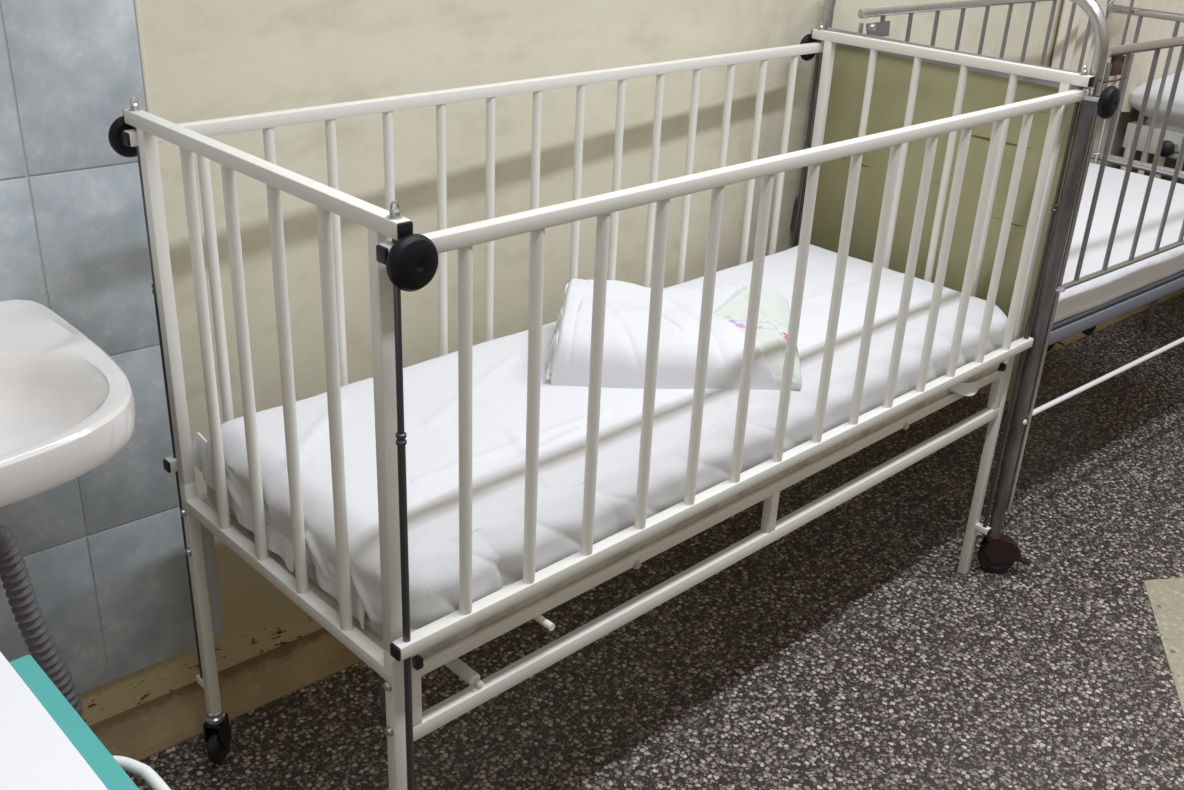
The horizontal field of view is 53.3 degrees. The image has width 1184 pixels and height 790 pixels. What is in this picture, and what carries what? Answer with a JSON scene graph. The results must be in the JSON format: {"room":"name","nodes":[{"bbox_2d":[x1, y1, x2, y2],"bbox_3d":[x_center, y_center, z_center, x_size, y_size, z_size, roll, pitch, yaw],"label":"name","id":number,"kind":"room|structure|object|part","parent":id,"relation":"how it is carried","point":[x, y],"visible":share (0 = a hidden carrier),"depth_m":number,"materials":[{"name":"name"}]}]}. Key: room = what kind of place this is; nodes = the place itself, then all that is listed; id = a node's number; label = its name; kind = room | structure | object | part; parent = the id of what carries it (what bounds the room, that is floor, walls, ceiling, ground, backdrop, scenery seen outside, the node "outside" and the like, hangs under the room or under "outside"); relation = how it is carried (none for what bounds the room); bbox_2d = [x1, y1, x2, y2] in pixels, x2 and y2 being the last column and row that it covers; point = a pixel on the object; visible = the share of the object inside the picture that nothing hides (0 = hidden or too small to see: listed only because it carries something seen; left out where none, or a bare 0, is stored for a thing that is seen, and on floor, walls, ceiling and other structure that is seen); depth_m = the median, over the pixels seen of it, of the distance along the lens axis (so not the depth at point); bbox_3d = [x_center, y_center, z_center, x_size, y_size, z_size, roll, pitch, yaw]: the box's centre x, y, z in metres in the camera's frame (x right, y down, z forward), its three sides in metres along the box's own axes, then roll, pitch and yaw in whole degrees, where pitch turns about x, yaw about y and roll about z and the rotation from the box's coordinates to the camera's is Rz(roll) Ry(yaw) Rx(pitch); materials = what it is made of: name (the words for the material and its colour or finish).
{"room":"hospital room","nodes":[
{"label":"hospital room","id":0,"kind":"room"},
{"bbox_2d":[80,0,1147,725],"bbox_3d":[0.237,-1.305,2.289,8.600,3.600,0.151,-19,33,-38],"label":"wall","id":1,"kind":"structure","parent":0,"point":[206,59],"depth_m":2.16,"materials":[{"name":"beige paint"}]},
{"bbox_2d":[0,299,135,506],"bbox_3d":[-0.848,0.068,1.425,0.547,0.139,0.495,-20,34,-40],"label":"basin","id":2,"kind":"object","parent":1,"relation":"attached to","point":[67,408],"visible":1,"depth_m":1.52,"materials":[{"name":"white ceramic"}]},
{"bbox_2d":[0,524,82,717],"bbox_3d":[-0.847,0.356,1.722,0.112,0.652,0.306,-4,26,-13],"label":"hose","id":3,"kind":"object","parent":2,"relation":"hanging from","point":[18,586],"visible":0.66,"depth_m":1.79,"materials":[{"name":"grey plastic"}]},
{"bbox_2d":[0,0,196,693],"bbox_3d":[-1.190,-0.615,1.119,1.478,2.772,0.013,-19,33,-38],"label":"wall tiles","id":4,"kind":"object","parent":1,"relation":"attached to","point":[103,550],"depth_m":1.80,"materials":[{"name":"grey tile"}]},
{"bbox_2d":[88,288,1183,760],"bbox_3d":[0.238,0.256,2.933,8.600,0.070,0.081,-19,33,-38],"label":"baseboard","id":5,"kind":"structure","parent":1,"relation":"attached to","point":[140,732],"depth_m":2.19,"materials":[{"name":"brown wood"}]},
{"bbox_2d":[1051,0,1183,111],"bbox_3d":[2.151,-1.877,3.729,2.080,1.830,0.055,-19,33,-38],"label":"curtain","id":6,"kind":"object","parent":1,"relation":"hanging from","point":[1151,29],"visible":0.27,"depth_m":3.62,"materials":[{"name":"beige fabric"}]},
{"bbox_2d":[124,293,1183,789],"bbox_3d":[1.915,0.955,1.807,9.600,0.121,5.400,-20,34,-40],"label":"floor","id":7,"kind":"structure","parent":0,"point":[850,650],"depth_m":2.40,"materials":[{"name":"stone"}]},
{"bbox_2d":[9,655,170,789],"bbox_3d":[-0.345,0.882,0.656,0.708,0.797,1.202,-20,34,-40],"label":"table","id":8,"kind":"object","parent":7,"relation":"on","point":[109,769],"visible":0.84,"depth_m":0.99,"materials":[{"name":"teal plastic"}]},
{"bbox_2d":[0,652,107,789],"bbox_3d":[-0.360,0.498,0.504,0.598,0.025,1.188,-20,34,-40],"label":"changing pad","id":9,"kind":"object","parent":8,"relation":"on","point":[36,754],"visible":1,"depth_m":0.93,"materials":[{"name":"white plastic"}]},
{"bbox_3d":[-0.297,0.371,0.904,0.048,0.010,0.357,-20,34,-40],"label":"handle","id":10,"kind":"part","parent":8,"relation":"part of","materials":[{"name":"white metal"}]},
{"bbox_2d":[108,21,1119,789],"bbox_3d":[0.137,0.012,2.136,1.621,1.144,0.713,-20,34,-40],"label":"cot","id":11,"kind":"object","parent":7,"relation":"on","point":[400,259],"visible":0.95,"depth_m":1.73,"materials":[{"name":"white metal"}]},
{"bbox_3d":[-0.643,-0.360,1.641,0.059,0.059,0.019,-20,34,-40],"label":"knob","id":12,"kind":"part","parent":11,"relation":"part of","materials":[{"name":"black plastic"}]},
{"bbox_3d":[-0.627,-0.274,1.658,0.008,0.257,0.008,-20,34,-40],"label":"rod","id":13,"kind":"part","parent":11,"relation":"part of","materials":[{"name":"grey metal"}]},
{"bbox_3d":[-0.648,0.162,1.865,0.012,0.717,0.012,-20,34,-40],"label":"guide rod","id":14,"kind":"part","parent":11,"relation":"part of","materials":[{"name":"grey metal"}]},
{"bbox_3d":[-0.636,0.335,1.924,0.019,0.449,0.019,-20,34,-40],"label":"leg","id":15,"kind":"part","parent":11,"relation":"part of","materials":[{"name":"white metal"}]},
{"bbox_3d":[-0.617,0.286,1.914,0.021,0.248,0.004,-20,34,-40],"label":"corner plate","id":16,"kind":"part","parent":11,"relation":"part of","materials":[{"name":"grey metal"}]},
{"bbox_3d":[-0.426,-0.008,1.543,0.020,0.614,0.638,-20,34,-40],"label":"frame","id":17,"kind":"part","parent":11,"relation":"part of","materials":[{"name":"white metal"}]},
{"bbox_3d":[-0.269,0.388,1.540,0.004,0.080,0.028,-20,34,-40],"label":"corner plate","id":18,"kind":"part","parent":11,"relation":"part of","materials":[{"name":"metal"}]},
{"bbox_3d":[-0.258,0.520,1.574,0.019,0.449,0.019,-20,34,-40],"label":"leg","id":19,"kind":"part","parent":11,"relation":"part of","materials":[{"name":"white metal"}]},
{"bbox_3d":[-0.209,-0.070,1.272,0.008,0.257,0.008,-20,34,-40],"label":"rod","id":20,"kind":"part","parent":11,"relation":"part of","materials":[{"name":"grey metal"}]},
{"bbox_3d":[-0.230,0.366,1.478,0.012,0.717,0.012,-20,34,-40],"label":"guide rod","id":21,"kind":"part","parent":11,"relation":"part of","materials":[{"name":"grey metal"}]},
{"bbox_3d":[-0.183,-0.136,1.216,0.061,0.061,0.022,-20,34,-40],"label":"knob","id":22,"kind":"part","parent":11,"relation":"part of","materials":[{"name":"black plastic"}]},
{"bbox_3d":[-0.253,0.225,1.817,0.011,0.011,0.573,-20,34,-40],"label":"support rod","id":23,"kind":"part","parent":11,"relation":"part of","materials":[{"name":"white metal"}]},
{"bbox_2d":[192,244,1007,660],"bbox_3d":[0.134,-0.007,2.127,1.541,0.164,0.577,-20,34,-40],"label":"mattress","id":24,"kind":"object","parent":11,"relation":"in","point":[499,365],"visible":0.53,"depth_m":1.78,"materials":[{"name":"white fabric"}]},
{"bbox_2d":[546,279,801,389],"bbox_3d":[0.157,-0.129,2.099,0.508,0.107,0.355,-1,26,-8],"label":"folded blanket","id":25,"kind":"object","parent":24,"relation":"on","point":[627,307],"visible":0.72,"depth_m":1.98,"materials":[{"name":"fabric"}]},
{"bbox_3d":[0.476,-0.241,2.868,0.012,0.747,0.012,-20,34,-40],"label":"guide rod","id":26,"kind":"part","parent":11,"relation":"part of","materials":[{"name":"grey metal"}]},
{"bbox_3d":[0.482,-0.777,2.637,0.059,0.059,0.019,-20,34,-40],"label":"knob","id":27,"kind":"part","parent":11,"relation":"part of","materials":[{"name":"black plastic"}]},
{"bbox_3d":[0.499,-0.691,2.655,0.008,0.257,0.008,-20,34,-40],"label":"rod","id":28,"kind":"part","parent":11,"relation":"part of","materials":[{"name":"grey metal"}]},
{"bbox_3d":[0.700,-0.425,2.539,0.020,0.614,0.638,-20,34,-40],"label":"frame","id":29,"kind":"part","parent":11,"relation":"part of","materials":[{"name":"white metal"}]},
{"bbox_3d":[0.865,0.153,2.595,0.019,0.561,0.019,-20,34,-40],"label":"leg","id":30,"kind":"part","parent":11,"relation":"part of","materials":[{"name":"white metal"}]},
{"bbox_3d":[0.894,-0.037,2.481,0.012,0.747,0.012,-20,34,-40],"label":"guide rod","id":31,"kind":"part","parent":11,"relation":"part of","materials":[{"name":"grey metal"}]},
{"bbox_3d":[0.917,-0.487,2.268,0.008,0.257,0.008,-20,34,-40],"label":"rod","id":32,"kind":"part","parent":11,"relation":"part of","materials":[{"name":"grey metal"}]},
{"bbox_3d":[0.943,-0.553,2.211,0.009,0.009,0.050,-20,34,-40],"label":"knob stem","id":33,"kind":"part","parent":11,"relation":"part of","materials":[{"name":"silver metal"}]},
{"bbox_3d":[0.961,-0.543,2.194,0.061,0.061,0.022,-20,34,-40],"label":"knob","id":34,"kind":"part","parent":11,"relation":"part of","materials":[{"name":"black plastic"}]},
{"bbox_2d":[790,0,1183,572],"bbox_3d":[1.232,-0.459,3.089,1.416,1.275,0.813,-18,33,-37],"label":"bed","id":35,"kind":"object","parent":7,"relation":"on","point":[938,80],"visible":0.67,"depth_m":2.56,"materials":[{"name":"silver metal"}]},
{"bbox_3d":[0.508,-0.352,2.911,0.028,1.000,0.028,-18,33,-37],"label":"leg","id":36,"kind":"part","parent":35,"relation":"part of","materials":[{"name":"metal"}]},
{"bbox_3d":[0.578,-0.386,2.839,0.010,0.980,0.010,-18,33,-37],"label":"guide rod","id":37,"kind":"part","parent":35,"relation":"part of","materials":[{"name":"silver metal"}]},
{"bbox_3d":[0.729,-0.393,2.619,0.010,0.675,0.620,-18,33,-37],"label":"headboard panel","id":38,"kind":"part","parent":35,"relation":"part of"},
{"bbox_3d":[0.743,-0.706,2.469,0.022,0.034,0.652,-18,33,-37],"label":"headboard rail","id":39,"kind":"part","parent":35,"relation":"part of","materials":[{"name":"silver metal"}]},
{"bbox_3d":[0.726,-0.343,2.642,0.026,1.145,0.678,-18,33,-37],"label":"headboard frame","id":40,"kind":"part","parent":35,"relation":"part of","materials":[{"name":"silver metal"}]},
{"bbox_3d":[1.068,-0.793,3.102,1.262,0.486,0.019,-18,33,-37],"label":"rail","id":41,"kind":"part","parent":35,"relation":"part of","materials":[{"name":"silver metal"}]},
{"bbox_3d":[0.981,0.375,2.707,0.053,0.029,0.024,3,25,1],"label":"brake lever","id":42,"kind":"part","parent":35,"relation":"part of","materials":[{"name":"black"}]},
{"bbox_3d":[0.934,-0.123,2.473,0.028,1.000,0.028,-18,33,-37],"label":"leg","id":43,"kind":"part","parent":35,"relation":"part of","materials":[{"name":"metal"}]},
{"bbox_3d":[0.958,-0.185,2.447,0.010,0.986,0.010,-18,33,-37],"label":"guide rod","id":44,"kind":"part","parent":35,"relation":"part of","materials":[{"name":"silver metal"}]},
{"bbox_3d":[1.707,-0.622,3.450,0.026,1.043,0.678,-18,33,-37],"label":"footboard frame","id":45,"kind":"part","parent":35,"relation":"part of","materials":[{"name":"silver metal"}]},
{"bbox_3d":[1.534,-0.701,3.604,0.010,0.980,0.010,-18,33,-37],"label":"guide rod","id":46,"kind":"part","parent":35,"relation":"part of","materials":[{"name":"silver metal"}]},
{"bbox_2d":[1052,163,1183,328],"bbox_3d":[1.222,-0.429,3.069,1.254,0.086,0.633,-18,33,-37],"label":"mattress","id":47,"kind":"object","parent":35,"relation":"on","point":[1088,297],"visible":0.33,"depth_m":2.86,"materials":[{"name":"white fabric"}]},
{"bbox_3d":[1.440,-0.589,2.704,1.282,0.492,0.019,-18,33,-37],"label":"rail","id":48,"kind":"part","parent":35,"relation":"part of","materials":[{"name":"silver metal"}]},
{"bbox_3d":[1.708,-0.643,3.440,0.025,0.025,0.652,-18,33,-37],"label":"footboard rail","id":49,"kind":"part","parent":35,"relation":"part of","materials":[{"name":"silver metal"}]},
{"bbox_3d":[1.727,-1.026,3.258,0.023,0.023,0.652,-18,33,-37],"label":"footboard rail","id":50,"kind":"part","parent":35,"relation":"part of","materials":[{"name":"silver metal"}]},
{"bbox_2d":[1082,118,1183,334],"bbox_3d":[2.599,-0.536,4.027,1.576,0.735,1.075,-18,33,-37],"label":"bed","id":51,"kind":"object","parent":7,"relation":"on","point":[1172,141],"visible":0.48,"depth_m":3.78,"materials":[{"name":"metal"}]},
{"bbox_3d":[1.725,-0.550,3.935,0.025,0.640,0.026,-18,33,-37],"label":"leg","id":52,"kind":"part","parent":51,"relation":"part of","materials":[{"name":"white metal"}]},
{"bbox_3d":[1.768,-0.675,3.830,0.020,0.240,0.020,-18,33,-37],"label":"frame post","id":53,"kind":"part","parent":51,"relation":"part of","materials":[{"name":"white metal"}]},
{"bbox_3d":[1.965,-0.538,4.004,0.020,0.700,0.020,-18,33,-37],"label":"leg","id":54,"kind":"part","parent":51,"relation":"part of","materials":[{"name":"metal"}]},
{"bbox_3d":[2.638,-0.840,3.906,1.512,0.080,1.070,-18,33,-37],"label":"bed frame","id":55,"kind":"part","parent":51,"relation":"part of","materials":[{"name":"white metal"}]},
{"bbox_3d":[1.804,-0.656,3.793,0.020,0.240,0.020,-18,33,-37],"label":"frame post","id":56,"kind":"part","parent":51,"relation":"part of","materials":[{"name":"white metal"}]},
{"bbox_2d":[1145,118,1183,131],"bbox_3d":[2.642,-0.874,3.891,1.466,0.070,1.002,-18,33,-37],"label":"mattress","id":57,"kind":"object","parent":51,"relation":"on","point":[1179,128],"visible":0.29,"depth_m":3.72,"materials":[{"name":"white fabric"}]},
{"bbox_2d":[1129,70,1183,125],"bbox_3d":[2.131,-0.897,3.660,0.541,0.158,0.720,-18,33,-37],"label":"pillow","id":58,"kind":"object","parent":57,"relation":"on","point":[1136,96],"visible":0.71,"depth_m":3.68,"materials":[{"name":"white fabric"}]},
{"bbox_3d":[1.785,-0.765,3.673,0.052,0.052,0.030,17,29,27],"label":"knob","id":59,"kind":"part","parent":51,"relation":"part of","materials":[{"name":"black plastic"}]},
{"bbox_3d":[1.911,-0.712,3.580,0.048,0.027,0.355,-18,33,-37],"label":"handle","id":60,"kind":"part","parent":51,"relation":"part of","materials":[{"name":"silver metal"}]},
{"bbox_3d":[1.829,-0.653,3.665,0.052,0.052,0.030,17,29,27],"label":"knob","id":61,"kind":"part","parent":51,"relation":"part of","materials":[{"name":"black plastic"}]}
]}

